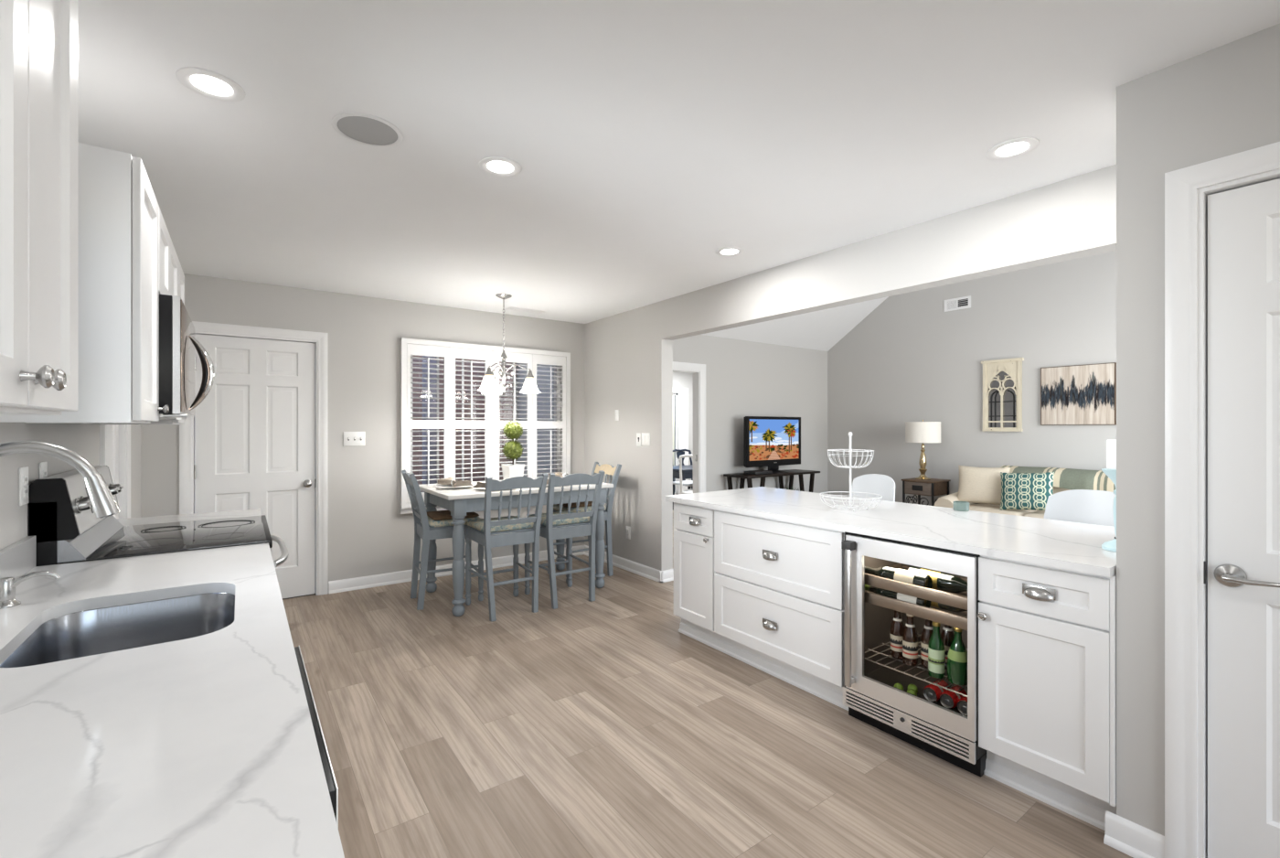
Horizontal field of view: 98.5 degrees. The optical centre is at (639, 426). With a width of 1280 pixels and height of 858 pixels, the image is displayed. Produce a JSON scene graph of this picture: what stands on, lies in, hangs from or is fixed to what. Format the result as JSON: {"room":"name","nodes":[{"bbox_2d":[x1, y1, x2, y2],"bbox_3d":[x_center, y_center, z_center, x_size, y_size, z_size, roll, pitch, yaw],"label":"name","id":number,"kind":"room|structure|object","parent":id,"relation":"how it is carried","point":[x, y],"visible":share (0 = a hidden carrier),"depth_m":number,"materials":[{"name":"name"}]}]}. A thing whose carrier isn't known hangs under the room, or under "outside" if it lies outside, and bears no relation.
{"room":"kitchen","nodes":[
{"label":"kitchen","id":0,"kind":"room"},
{"bbox_2d":[0,422,141,549],"bbox_3d":[-1.224,0.624,0.641,0.120,3.440,7.714,0,0,-36],"label":"wall","id":1,"kind":"structure","parent":0,"point":[82,439],"depth_m":1.85,"materials":[{"name":"paint"}]},
{"bbox_2d":[0,535,36,577],"bbox_3d":[-1.022,0.399,0.484,0.020,0.100,3.182,0,0,-36],"label":"backsplash","id":2,"kind":"structure","parent":1,"relation":"attached to","point":[18,558],"depth_m":1.65,"materials":[{"name":"stone"}]},
{"bbox_2d":[18,466,28,505],"bbox_3d":[-1.932,0.184,1.731,0.008,0.118,0.075,0,0,-36],"label":"wall outlet","id":3,"kind":"object","parent":1,"relation":"attached to","point":[23,472],"visible":1,"depth_m":1.72,"materials":[{"name":"white plastic"}]},
{"bbox_2d":[0,0,77,415],"bbox_3d":[-0.953,-0.406,0.669,0.348,0.769,0.578,0,0,-36],"label":"upper cabinet","id":4,"kind":"object","parent":1,"relation":"attached to","point":[38,38],"visible":1,"depth_m":0.79,"materials":[{"name":"paint"}]},
{"bbox_2d":[38,461,47,478],"bbox_3d":[-2.055,0.179,1.901,0.008,0.118,0.075,0,0,-36],"label":"wall outlet","id":5,"kind":"object","parent":1,"relation":"attached to","point":[42,465],"visible":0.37,"depth_m":1.88,"materials":[{"name":"white plastic"}]},
{"bbox_2d":[0,142,169,423],"bbox_3d":[-1.697,-0.402,1.696,0.348,0.777,0.427,0,0,-36],"label":"upper cabinet","id":6,"kind":"object","parent":1,"relation":"attached to","point":[118,207],"visible":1,"depth_m":1.58,"materials":[{"name":"paint"}]},
{"bbox_2d":[99,424,130,519],"bbox_3d":[-2.897,0.292,2.970,0.140,2.103,0.786,0,0,-36],"label":"door","id":7,"kind":"structure","parent":1,"relation":"in","point":[114,439],"depth_m":3.24,"materials":[{"name":"paint"}]},
{"bbox_2d":[82,259,184,424],"bbox_3d":[-2.372,-0.402,2.628,0.348,0.777,0.360,0,0,-36],"label":"upper cabinet","id":8,"kind":"object","parent":1,"relation":"attached to","point":[181,276],"visible":0.16,"depth_m":2.58,"materials":[{"name":"paint"}]},
{"bbox_2d":[159,207,178,296],"bbox_3d":[-2.044,-0.633,2.176,0.348,0.313,0.754,0,0,-36],"label":"upper cabinet","id":9,"kind":"object","parent":1,"relation":"attached to","point":[168,259],"visible":0.09,"depth_m":2.20,"materials":[{"name":"paint"}]},
{"bbox_2d":[159,293,214,419],"bbox_3d":[-1.996,-0.251,2.212,0.467,0.445,0.748,0,0,-36],"label":"microwave","id":10,"kind":"object","parent":9,"relation":"attached to","point":[178,344],"visible":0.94,"depth_m":1.99,"materials":[{"name":"silver metal"}]},
{"bbox_2d":[141,273,827,593],"bbox_3d":[-0.335,0.534,6.120,7.985,3.620,0.120,0,0,-36],"label":"wall","id":11,"kind":"structure","parent":0,"point":[368,534],"depth_m":4.73,"materials":[{"name":"paint"}]},
{"bbox_2d":[179,320,327,598],"bbox_3d":[-2.922,0.292,4.219,0.921,2.103,0.166,0,0,-36],"label":"door","id":12,"kind":"structure","parent":11,"relation":"in","point":[258,439],"depth_m":4.25,"materials":[{"name":"paint"}]},
{"bbox_2d":[343,431,365,446],"bbox_3d":[-2.362,0.096,4.568,0.162,0.116,0.016,0,0,-36],"label":"light switch","id":13,"kind":"object","parent":11,"relation":"attached to","point":[350,438],"visible":1,"depth_m":4.57,"materials":[{"name":"white plastic"}]},
{"bbox_2d":[328,544,584,593],"bbox_3d":[-0.292,1.296,6.061,7.745,0.096,0.026,0,0,-36],"label":"baseboard","id":14,"kind":"structure","parent":11,"relation":"attached to","point":[401,576],"depth_m":4.77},
{"bbox_2d":[410,354,560,483],"bbox_3d":[-1.454,-0.026,5.317,1.500,1.340,0.070,0,0,-36],"label":"window","id":15,"kind":"structure","parent":11,"relation":"in","point":[463,363],"depth_m":5.17,"materials":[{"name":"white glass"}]},
{"bbox_2d":[399,337,570,513],"bbox_3d":[-1.392,-0.011,5.234,1.650,1.517,0.076,0,0,-36],"label":"plantation shutters","id":16,"kind":"object","parent":15,"relation":"attached to","point":[449,351],"visible":0.78,"depth_m":5.12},
{"bbox_2d":[672,361,705,492],"bbox_3d":[0.362,0.281,6.612,1.040,2.125,0.140,0,0,-36],"label":"doorway","id":17,"kind":"structure","parent":11,"relation":"in","point":[698,370],"depth_m":6.83,"materials":[{"name":"white paint"}]},
{"bbox_2d":[501,463,524,479],"bbox_3d":[-1.061,0.393,4.614,0.154,0.165,0.154,0,0,-36],"label":"pot","id":18,"kind":"object","parent":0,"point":[509,470],"depth_m":4.56,"materials":[{"name":"white ceramic"}]},
{"bbox_2d":[516,362,693,488],"bbox_3d":[0.489,0.094,8.201,4.210,2.500,2.286,0,0,-36],"label":"wall","id":19,"kind":"structure","parent":0,"point":[680,379],"depth_m":7.12,"materials":[{"name":"paint"}]},
{"bbox_2d":[672,387,688,494],"bbox_3d":[0.027,0.319,9.180,1.970,2.010,0.100,0,0,-36],"label":"window","id":20,"kind":"structure","parent":19,"relation":"in","point":[681,394],"depth_m":9.64,"materials":[{"name":"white glass"}]},
{"bbox_2d":[77,0,1279,351],"bbox_3d":[1.927,-2.109,2.996,7.985,2.093,7.834,0,0,-36],"label":"ceiling","id":21,"kind":"structure","parent":0,"point":[649,139],"depth_m":2.01,"materials":[{"name":"paint"}]},
{"bbox_2d":[175,66,245,102],"bbox_3d":[-1.371,-1.092,1.766,0.176,0.006,0.176,0,0,-36],"label":"recessed light","id":22,"kind":"object","parent":21,"relation":"in","point":[208,83],"visible":1,"depth_m":1.76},
{"bbox_2d":[331,111,403,147],"bbox_3d":[-1.004,-1.093,2.036,0.236,0.006,0.236,0,0,-36],"label":"ceiling speaker","id":23,"kind":"object","parent":21,"relation":"attached to","point":[362,127],"visible":1,"depth_m":2.02,"materials":[{"name":"grey"}]},
{"bbox_2d":[337,116,397,145],"bbox_3d":[-1.004,-1.092,2.036,0.202,0.002,0.202,0,0,14],"label":"grille","id":24,"kind":"object","parent":23,"relation":"attached to","point":[372,130],"depth_m":2.03,"materials":[{"name":"grey"}]},
{"bbox_2d":[478,156,522,176],"bbox_3d":[-0.588,-1.092,2.321,0.176,0.006,0.176,0,0,-36],"label":"recessed light","id":25,"kind":"object","parent":21,"relation":"in","point":[495,165],"visible":1,"depth_m":2.31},
{"bbox_2d":[478,293,539,394],"bbox_3d":[-1.153,-0.682,4.633,0.535,0.828,0.512,0,0,-36],"label":"chandelier","id":26,"kind":"object","parent":21,"relation":"hanging from","point":[489,385],"visible":1,"depth_m":4.58,"materials":[{"name":"glass"}]},
{"bbox_2d":[714,246,743,255],"bbox_3d":[0.558,-1.092,3.441,0.176,0.006,0.176,0,0,-36],"label":"recessed light","id":27,"kind":"object","parent":21,"relation":"in","point":[727,250],"visible":1,"depth_m":3.43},
{"bbox_2d":[985,137,1039,159],"bbox_3d":[1.465,-1.092,2.171,0.176,0.006,0.176,0,0,-36],"label":"recessed light","id":28,"kind":"object","parent":21,"relation":"in","point":[1012,148],"visible":1,"depth_m":2.17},
{"bbox_2d":[282,510,1133,857],"bbox_3d":[1.257,1.384,3.922,7.985,0.080,10.120,0,0,-36],"label":"floor","id":29,"kind":"structure","parent":0,"point":[581,727],"depth_m":2.31,"materials":[{"name":"brown wood"}]},
{"bbox_2d":[28,465,288,567],"bbox_3d":[-1.893,0.746,2.287,0.722,1.156,0.756,0,0,-36],"label":"range","id":30,"kind":"object","parent":29,"relation":"on","point":[67,528],"visible":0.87,"depth_m":2.01,"materials":[{"name":"silver metal"}]},
{"bbox_2d":[85,514,272,560],"bbox_3d":[-1.866,0.456,2.305,0.520,0.032,0.756,0,0,-36],"label":"cooktop","id":31,"kind":"object","parent":30,"relation":"in","point":[120,541],"depth_m":2.21,"materials":[{"name":"black glass"}]},
{"bbox_2d":[263,534,288,567],"bbox_3d":[-1.639,0.811,2.470,0.097,0.665,0.742,0,0,-36],"label":"handle","id":32,"kind":"object","parent":30,"relation":"in","point":[283,549],"depth_m":2.36,"materials":[{"name":"silver metal"}]},
{"bbox_2d":[294,645,338,828],"bbox_3d":[-0.848,0.913,0.798,0.652,0.858,0.602,0,0,-36],"label":"dishwasher","id":33,"kind":"object","parent":29,"relation":"on","point":[332,785],"visible":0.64,"depth_m":0.86,"materials":[{"name":"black metal"}]},
{"bbox_2d":[401,469,483,609],"bbox_3d":[-1.542,0.839,4.305,0.542,1.011,0.449,0,0,-31],"label":"dining chair","id":34,"kind":"object","parent":29,"relation":"on","point":[430,525],"visible":0.77,"depth_m":4.16,"materials":[{"name":"blue paint"}]},
{"bbox_2d":[426,514,480,527],"bbox_3d":[-1.488,0.720,4.338,0.392,0.050,0.411,0,0,-31],"label":"seat cushion","id":35,"kind":"object","parent":34,"relation":"on","point":[432,520],"depth_m":4.15,"materials":[{"name":"beige fabric"}]},
{"bbox_2d":[464,472,548,621],"bbox_3d":[-1.001,0.839,4.076,0.449,1.011,0.542,0,0,-35],"label":"dining chair","id":36,"kind":"object","parent":29,"relation":"on","point":[527,529],"visible":1,"depth_m":3.96,"materials":[{"name":"blue paint"}]},
{"bbox_2d":[467,515,533,532],"bbox_3d":[-1.037,0.720,4.128,0.411,0.050,0.392,0,0,-35],"label":"seat cushion","id":37,"kind":"object","parent":36,"relation":"on","point":[474,525],"depth_m":4.02,"materials":[{"name":"beige fabric"}]},
{"bbox_2d":[419,477,613,616],"bbox_3d":[-1.023,0.909,4.568,1.370,0.867,0.850,0,0,-36],"label":"dining table","id":38,"kind":"object","parent":29,"relation":"on","point":[459,501],"visible":0.72,"depth_m":4.20,"materials":[{"name":"white paint"}]},
{"bbox_2d":[436,484,473,489],"bbox_3d":[-1.455,0.467,4.329,0.262,0.017,0.262,0,0,-24],"label":"plate","id":39,"kind":"object","parent":38,"relation":"on","point":[446,486],"visible":0.75,"depth_m":4.31,"materials":[{"name":"white ceramic"}]},
{"bbox_2d":[437,477,473,486],"bbox_3d":[-1.455,0.433,4.329,0.179,0.060,0.306,0,0,-44],"label":"napkin","id":40,"kind":"object","parent":39,"relation":"on","point":[451,481],"visible":1,"depth_m":4.31,"materials":[{"name":"beige fabric"}]},
{"bbox_2d":[501,420,524,479],"bbox_3d":[-1.062,0.210,4.612,0.176,0.531,0.180,0,0,-36],"label":"topiary","id":41,"kind":"object","parent":38,"relation":"on","point":[512,430],"visible":0.99,"depth_m":4.57,"materials":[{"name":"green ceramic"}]},
{"bbox_2d":[524,469,604,608],"bbox_3d":[-0.609,0.839,4.339,0.449,1.011,0.542,0,0,-34],"label":"dining chair","id":42,"kind":"object","parent":29,"relation":"on","point":[572,524],"visible":0.94,"depth_m":4.21,"materials":[{"name":"blue paint"}]},
{"bbox_2d":[525,511,589,525],"bbox_3d":[-0.645,0.720,4.391,0.411,0.050,0.392,0,0,-34],"label":"seat cushion","id":43,"kind":"object","parent":42,"relation":"on","point":[579,521],"depth_m":4.25,"materials":[{"name":"beige fabric"}]},
{"bbox_2d":[547,461,621,582],"bbox_3d":[-0.513,0.839,5.028,0.542,1.011,0.449,0,0,-34],"label":"dining chair","id":44,"kind":"object","parent":29,"relation":"on","point":[610,469],"visible":0.34,"depth_m":4.96,"materials":[{"name":"blue paint"}]},
{"bbox_2d":[553,503,606,511],"bbox_3d":[-0.565,0.720,4.993,0.392,0.050,0.411,0,0,-34],"label":"seat cushion","id":45,"kind":"object","parent":44,"relation":"on","point":[556,506],"depth_m":4.82,"materials":[{"name":"beige fabric"}]},
{"bbox_2d":[672,448,693,510],"bbox_3d":[0.806,0.852,8.916,0.470,0.984,0.529,0,0,-34],"label":"porch chair","id":46,"kind":"object","parent":29,"relation":"on","point":[679,452],"visible":0.27,"depth_m":9.06,"materials":[{"name":"blue paint"}]},
{"bbox_2d":[672,464,693,479],"bbox_3d":[0.863,0.966,8.230,1.150,0.754,0.660,0,0,-36],"label":"table","id":47,"kind":"object","parent":29,"relation":"on","point":[687,470],"visible":0.09,"depth_m":7.79,"materials":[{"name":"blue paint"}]},
{"bbox_2d":[678,454,693,494],"bbox_3d":[0.817,0.852,7.560,0.470,0.984,0.529,0,0,24],"label":"porch chair","id":48,"kind":"object","parent":29,"relation":"on","point":[690,490],"visible":0.27,"depth_m":7.44,"materials":[{"name":"white"}]},
{"bbox_2d":[673,501,723,650],"bbox_3d":[0.563,0.911,3.607,0.659,0.863,0.397,0,0,-36],"label":"base cabinet","id":49,"kind":"object","parent":29,"relation":"on","point":[694,571],"visible":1,"depth_m":3.42,"materials":[{"name":"paint"}]},
{"bbox_2d":[723,469,820,491],"bbox_3d":[1.749,0.969,7.228,1.410,0.749,0.420,0,0,-36],"label":"tv console","id":50,"kind":"object","parent":29,"relation":"on","point":[800,472],"visible":0.42,"depth_m":7.12,"materials":[{"name":"brown wood"}]},
{"bbox_2d":[743,416,800,472],"bbox_3d":[1.763,0.228,7.286,1.070,0.731,0.400,0,0,-36],"label":"television","id":51,"kind":"object","parent":50,"relation":"on","point":[772,442],"visible":0.94,"depth_m":7.23,"materials":[{"name":"black plastic"}]},
{"bbox_2d":[714,509,848,710],"bbox_3d":[0.936,0.911,3.095,0.654,0.863,0.869,0,0,-36],"label":"base cabinet","id":52,"kind":"object","parent":29,"relation":"on","point":[779,585],"visible":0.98,"depth_m":2.87,"materials":[{"name":"paint"}]},
{"bbox_2d":[665,486,1116,576],"bbox_3d":[1.214,0.464,2.962,0.950,0.030,2.284,0,0,-36],"label":"countertop","id":53,"kind":"structure","parent":52,"relation":"on","point":[1061,544],"depth_m":2.52,"materials":[{"name":"stone"}]},
{"bbox_2d":[819,431,882,511],"bbox_3d":[1.147,0.237,3.009,0.320,0.423,0.320,0,0,5],"label":"wire basket","id":54,"kind":"object","parent":53,"relation":"on","point":[849,451],"visible":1,"depth_m":3.00,"materials":[{"name":"grey"}]},
{"bbox_2d":[827,448,874,468],"bbox_3d":[1.147,0.172,3.009,0.241,0.095,0.241,0,0,-36],"label":"bowl","id":55,"kind":"object","parent":54,"relation":"on","point":[849,451],"depth_m":3.00,"materials":[{"name":"white metal"}]},
{"bbox_2d":[953,501,969,511],"bbox_3d":[1.734,0.426,2.977,0.076,0.045,0.076,0,0,-36],"label":"candle jar","id":56,"kind":"object","parent":53,"relation":"on","point":[960,506],"visible":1,"depth_m":2.95,"materials":[{"name":"teal glass"}]},
{"bbox_2d":[1101,468,1116,552],"bbox_3d":[1.756,0.300,2.009,0.114,0.296,0.114,0,0,-36],"label":"candlestick","id":57,"kind":"object","parent":53,"relation":"on","point":[1111,545],"visible":0.24,"depth_m":2.01,"materials":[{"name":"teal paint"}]},
{"bbox_2d":[1106,438,1116,469],"bbox_3d":[1.756,0.096,2.009,0.088,0.112,0.088,0,0,-36],"label":"pillar candle","id":58,"kind":"object","parent":57,"relation":"on","point":[1111,443],"visible":0.23,"depth_m":2.00,"materials":[{"name":"white wax"}]},
{"bbox_2d":[848,473,895,501],"bbox_3d":[1.484,0.840,3.831,0.478,1.009,0.434,0,0,-22],"label":"bar stool","id":59,"kind":"object","parent":29,"relation":"on","point":[882,485],"visible":0.11,"depth_m":3.94,"materials":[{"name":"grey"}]},
{"bbox_2d":[841,531,986,777],"bbox_3d":[1.329,0.912,2.483,0.654,0.861,0.568,0,0,-36],"label":"beverage fridge","id":60,"kind":"object","parent":29,"relation":"on","point":[870,696],"visible":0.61,"depth_m":2.36,"materials":[{"name":"silver metal"}]},
{"bbox_2d":[890,609,904,659],"bbox_3d":[1.177,0.935,2.521,0.062,0.228,0.062,0,0,-36],"label":"beer bottle","id":61,"kind":"object","parent":60,"relation":"in","point":[897,626],"visible":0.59,"depth_m":2.50,"materials":[{"name":"brown glass"}]},
{"bbox_2d":[864,584,931,607],"bbox_3d":[1.127,0.742,2.454,0.075,0.074,0.302,0,0,-36],"label":"wine bottle","id":62,"kind":"object","parent":60,"relation":"in","point":[890,593],"visible":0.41,"depth_m":2.40,"materials":[{"name":"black glass"}]},
{"bbox_2d":[864,565,932,588],"bbox_3d":[1.131,0.661,2.449,0.075,0.074,0.302,0,0,-36],"label":"wine bottle","id":63,"kind":"object","parent":60,"relation":"in","point":[915,578],"visible":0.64,"depth_m":2.39,"materials":[{"name":"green glass"}]},
{"bbox_2d":[902,613,917,665],"bbox_3d":[1.198,0.935,2.446,0.062,0.228,0.062,0,0,-36],"label":"beer bottle","id":64,"kind":"object","parent":60,"relation":"in","point":[910,636],"visible":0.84,"depth_m":2.42,"materials":[{"name":"brown glass"}]},
{"bbox_2d":[864,633,967,696],"bbox_3d":[1.347,1.055,2.497,0.495,0.010,0.512,0,0,-36],"label":"wire shelf","id":65,"kind":"object","parent":60,"relation":"attached to","point":[884,641],"depth_m":2.55,"materials":[{"name":"silver metal"}]},
{"bbox_2d":[920,618,933,668],"bbox_3d":[1.267,0.935,2.420,0.062,0.228,0.062,0,0,-36],"label":"beer bottle","id":66,"kind":"object","parent":60,"relation":"in","point":[927,632],"visible":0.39,"depth_m":2.41,"materials":[{"name":"brown glass"}]},
{"bbox_2d":[928,620,945,678],"bbox_3d":[1.250,0.935,2.324,0.063,0.228,0.063,0,0,-17],"label":"soda bottle","id":67,"kind":"object","parent":60,"relation":"in","point":[936,651],"visible":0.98,"depth_m":2.30,"materials":[{"name":"green glass"}]},
{"bbox_2d":[923,679,949,701],"bbox_3d":[1.284,1.140,2.388,0.121,0.066,0.066,0,0,-36],"label":"drink can","id":68,"kind":"object","parent":60,"relation":"in","point":[932,692],"visible":0.82,"depth_m":2.36,"materials":[{"name":"red paint"}]},
{"bbox_2d":[907,565,967,593],"bbox_3d":[1.301,0.661,2.354,0.075,0.074,0.302,0,0,-36],"label":"wine bottle","id":69,"kind":"object","parent":60,"relation":"in","point":[941,581],"visible":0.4,"depth_m":2.33,"materials":[{"name":"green glass"}]},
{"bbox_2d":[940,624,954,670],"bbox_3d":[1.341,0.935,2.403,0.062,0.228,0.062,0,0,-36],"label":"beer bottle","id":70,"kind":"object","parent":60,"relation":"in","point":[947,634],"visible":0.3,"depth_m":2.38,"materials":[{"name":"brown glass"}]},
{"bbox_2d":[930,588,967,612],"bbox_3d":[1.304,0.742,2.353,0.075,0.074,0.302,0,0,-36],"label":"wine bottle","id":71,"kind":"object","parent":60,"relation":"in","point":[933,603],"visible":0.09,"depth_m":2.32,"materials":[{"name":"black glass"}]},
{"bbox_2d":[939,685,966,708],"bbox_3d":[1.325,1.140,2.332,0.121,0.066,0.066,0,0,-36],"label":"drink can","id":72,"kind":"object","parent":60,"relation":"in","point":[949,698],"visible":0.86,"depth_m":2.30,"materials":[{"name":"red paint"}]},
{"bbox_2d":[947,627,967,685],"bbox_3d":[1.306,0.935,2.264,0.081,0.228,0.080,0,0,-36],"label":"soda bottle","id":73,"kind":"object","parent":60,"relation":"in","point":[957,653],"visible":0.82,"depth_m":2.24,"materials":[{"name":"green glass"}]},
{"bbox_2d":[957,693,967,714],"bbox_3d":[1.365,1.140,2.276,0.121,0.066,0.066,0,0,-36],"label":"drink can","id":74,"kind":"object","parent":60,"relation":"in","point":[962,703],"visible":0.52,"depth_m":2.25,"materials":[{"name":"red paint"}]},
{"bbox_2d":[901,477,950,505],"bbox_3d":[3.530,0.994,6.814,0.420,0.699,0.400,0,0,-36],"label":"side table","id":75,"kind":"object","parent":29,"relation":"on","point":[933,486],"visible":0.69,"depth_m":6.71,"materials":[{"name":"brown wood"}]},
{"bbox_2d":[905,419,940,479],"bbox_3d":[3.509,0.275,6.843,0.398,0.738,0.398,0,0,-36],"label":"table lamp","id":76,"kind":"object","parent":75,"relation":"on","point":[922,432],"visible":1,"depth_m":6.70,"materials":[{"name":"fabric"}]},
{"bbox_2d":[934,486,1071,518],"bbox_3d":[4.318,0.892,5.508,0.876,0.874,2.300,0,0,-36],"label":"sofa","id":77,"kind":"object","parent":29,"relation":"on","point":[945,501],"visible":0.05,"depth_m":5.81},
{"bbox_2d":[957,465,1010,504],"bbox_3d":[3.734,0.632,6.012,0.493,0.408,0.188,0,0,40],"label":"throw pillow","id":78,"kind":"object","parent":77,"relation":"on","point":[976,485],"visible":0.87,"depth_m":5.97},
{"bbox_2d":[969,502,1039,515],"bbox_3d":[3.863,0.936,5.936,0.641,0.168,0.627,0,0,-36],"label":"seat cushion","id":79,"kind":"object","parent":77,"relation":"on","point":[977,506],"depth_m":5.77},
{"bbox_2d":[999,471,1054,510],"bbox_3d":[3.928,0.652,5.608,0.480,0.416,0.197,0,0,42],"label":"throw pillow","id":80,"kind":"object","parent":77,"relation":"on","point":[1018,490],"visible":0.98,"depth_m":5.56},
{"bbox_2d":[1023,510,1045,518],"bbox_3d":[4.223,0.936,5.439,0.641,0.168,0.626,0,0,-36],"label":"seat cushion","id":81,"kind":"object","parent":77,"relation":"on","point":[1040,514],"depth_m":5.49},
{"bbox_2d":[1000,465,1115,491],"bbox_3d":[4.584,0.536,5.466,0.485,0.229,1.758,0,0,-36],"label":"throw blanket","id":82,"kind":"object","parent":77,"relation":"on","point":[1069,478],"visible":0.32,"depth_m":5.49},
{"bbox_2d":[1052,486,1071,493],"bbox_3d":[4.434,0.673,5.592,0.278,0.435,0.654,0,0,-36],"label":"cushion","id":83,"kind":"object","parent":77,"relation":"on","point":[1055,489],"depth_m":5.62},
{"bbox_2d":[977,554,1116,830],"bbox_3d":[1.646,0.911,2.110,0.659,0.863,0.406,0,0,-36],"label":"base cabinet","id":84,"kind":"object","parent":29,"relation":"on","point":[1047,635],"visible":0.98,"depth_m":1.92,"materials":[{"name":"paint"}]},
{"bbox_2d":[1043,489,1115,526],"bbox_3d":[2.249,0.840,2.792,0.478,1.009,0.434,0,0,-41],"label":"bar stool","id":85,"kind":"object","parent":29,"relation":"on","point":[1082,506],"visible":0.2,"depth_m":2.97,"materials":[{"name":"white plastic"}]},
{"bbox_3d":[-2.256,0.912,2.697,0.614,0.863,0.324,0,0,-36],"label":"base cabinet","id":86,"kind":"object","parent":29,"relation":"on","visible":0},
{"bbox_2d":[117,508,261,526],"bbox_3d":[-2.247,0.464,2.707,0.642,0.030,0.336,0,0,-36],"label":"countertop","id":87,"kind":"structure","parent":86,"relation":"on","point":[131,521],"depth_m":2.75,"materials":[{"name":"stone"}]},
{"bbox_3d":[-0.272,0.912,-0.044,0.614,0.863,1.428,0,0,-36],"label":"base cabinet","id":88,"kind":"object","parent":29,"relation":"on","visible":0},
{"bbox_2d":[0,542,344,857],"bbox_3d":[-0.770,0.464,0.666,0.642,0.030,3.182,0,0,-36],"label":"countertop","id":89,"kind":"structure","parent":88,"relation":"on","point":[206,745],"depth_m":0.82,"materials":[{"name":"stone"}]},
{"bbox_2d":[0,570,60,608],"bbox_3d":[-1.564,0.409,1.405,0.122,0.078,0.052,0,0,-36],"label":"soap dispenser","id":90,"kind":"object","parent":89,"relation":"on","point":[7,584],"visible":1,"depth_m":1.38,"materials":[{"name":"grey metal"}]},
{"bbox_2d":[0,440,120,518],"bbox_3d":[-1.317,0.239,1.177,0.297,0.419,0.128,0,0,-36],"label":"faucet","id":91,"kind":"object","parent":89,"relation":"on","point":[103,503],"visible":1,"depth_m":1.25,"materials":[{"name":"grey metal"}]},
{"bbox_2d":[0,592,234,667],"bbox_3d":[-1.199,0.582,1.312,0.440,0.204,0.568,0,0,-36],"label":"sink","id":92,"kind":"object","parent":89,"relation":"in","point":[90,632],"visible":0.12,"depth_m":1.49,"materials":[{"name":"silver metal"}]},
{"bbox_2d":[584,164,1116,570],"bbox_3d":[0.796,-0.856,4.054,0.125,4.400,4.554,0,0,-36],"label":"wall","id":93,"kind":"structure","parent":0,"point":[628,355],"depth_m":3.85,"materials":[{"name":"paint"}]},
{"bbox_2d":[583,544,673,582],"bbox_3d":[-0.143,1.296,5.352,0.177,0.096,1.350,0,0,-36],"label":"baseboard","id":94,"kind":"structure","parent":93,"relation":"attached to","point":[657,575],"depth_m":5.01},
{"bbox_2d":[819,490,882,511],"bbox_3d":[1.147,0.409,3.009,0.321,0.081,0.321,0,0,-36],"label":"bowl","id":95,"kind":"object","parent":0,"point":[846,506],"depth_m":3.01,"materials":[{"name":"white metal"}]},
{"bbox_2d":[827,250,1116,505],"bbox_3d":[4.620,-0.881,5.982,0.120,4.450,5.914,0,0,-36],"label":"wall","id":96,"kind":"structure","parent":0,"point":[910,358],"depth_m":6.78,"materials":[{"name":"paint"}]},
{"bbox_2d":[944,295,970,311],"bbox_3d":[3.928,-1.526,6.828,0.008,0.148,0.314,0,0,-36],"label":"air vent","id":97,"kind":"object","parent":96,"relation":"in","point":[965,302],"visible":1,"depth_m":6.82,"materials":[{"name":"grey"}]},
{"bbox_2d":[981,357,1023,431],"bbox_3d":[4.206,-0.368,6.411,0.045,0.835,0.428,0,0,-36],"label":"mirror","id":98,"kind":"object","parent":96,"relation":"attached to","point":[1002,378],"visible":1,"depth_m":6.40,"materials":[{"name":"beige paint"}]},
{"bbox_2d":[988,371,1016,426],"bbox_3d":[4.222,-0.368,6.423,0.004,0.795,0.370,0,0,-36],"label":"mirror glass","id":99,"kind":"object","parent":98,"relation":"attached to","point":[1002,385],"depth_m":6.41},
{"bbox_2d":[1040,362,1116,425],"bbox_3d":[4.626,-0.339,5.842,0.032,0.630,0.642,0,0,-36],"label":"canvas painting","id":100,"kind":"object","parent":96,"relation":"attached to","point":[1076,394],"visible":1,"depth_m":5.81},
{"bbox_2d":[1116,23,1279,835],"bbox_3d":[2.785,0.192,0.732,0.800,4.304,3.160,0,0,-36],"label":"wall","id":101,"kind":"structure","parent":0,"point":[1223,101],"depth_m":1.71,"materials":[{"name":"paint"}]},
{"bbox_2d":[1103,810,1164,857],"bbox_3d":[2.408,1.296,0.548,0.026,0.096,3.065,0,0,-36],"label":"baseboard","id":102,"kind":"structure","parent":101,"relation":"attached to","point":[1134,839],"depth_m":1.73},
{"bbox_2d":[1164,141,1279,857],"bbox_3d":[1.904,0.287,1.337,0.158,2.113,0.909,0,0,-36],"label":"door","id":103,"kind":"structure","parent":101,"relation":"in","point":[1222,214],"depth_m":1.60,"materials":[{"name":"paint"}]},
{"label":"outside","id":104,"kind":"structure","parent":0,"visible":0},
{"bbox_3d":[-4.371,1.694,1.774,23.000,0.100,20.000,0,0,-36],"label":"ground","id":105,"kind":"structure","parent":104,"visible":0},
{"bbox_2d":[422,355,437,491],"bbox_3d":[-2.206,-0.006,5.810,0.200,3.300,0.200,0,0,-36],"label":"porch post","id":106,"kind":"object","parent":105,"relation":"on","point":[423,360],"visible":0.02,"depth_m":5.75,"materials":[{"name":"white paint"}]},
{"bbox_2d":[412,354,516,491],"bbox_3d":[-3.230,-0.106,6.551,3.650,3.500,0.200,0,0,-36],"label":"window blinds","id":107,"kind":"object","parent":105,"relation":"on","point":[417,438],"depth_m":7.15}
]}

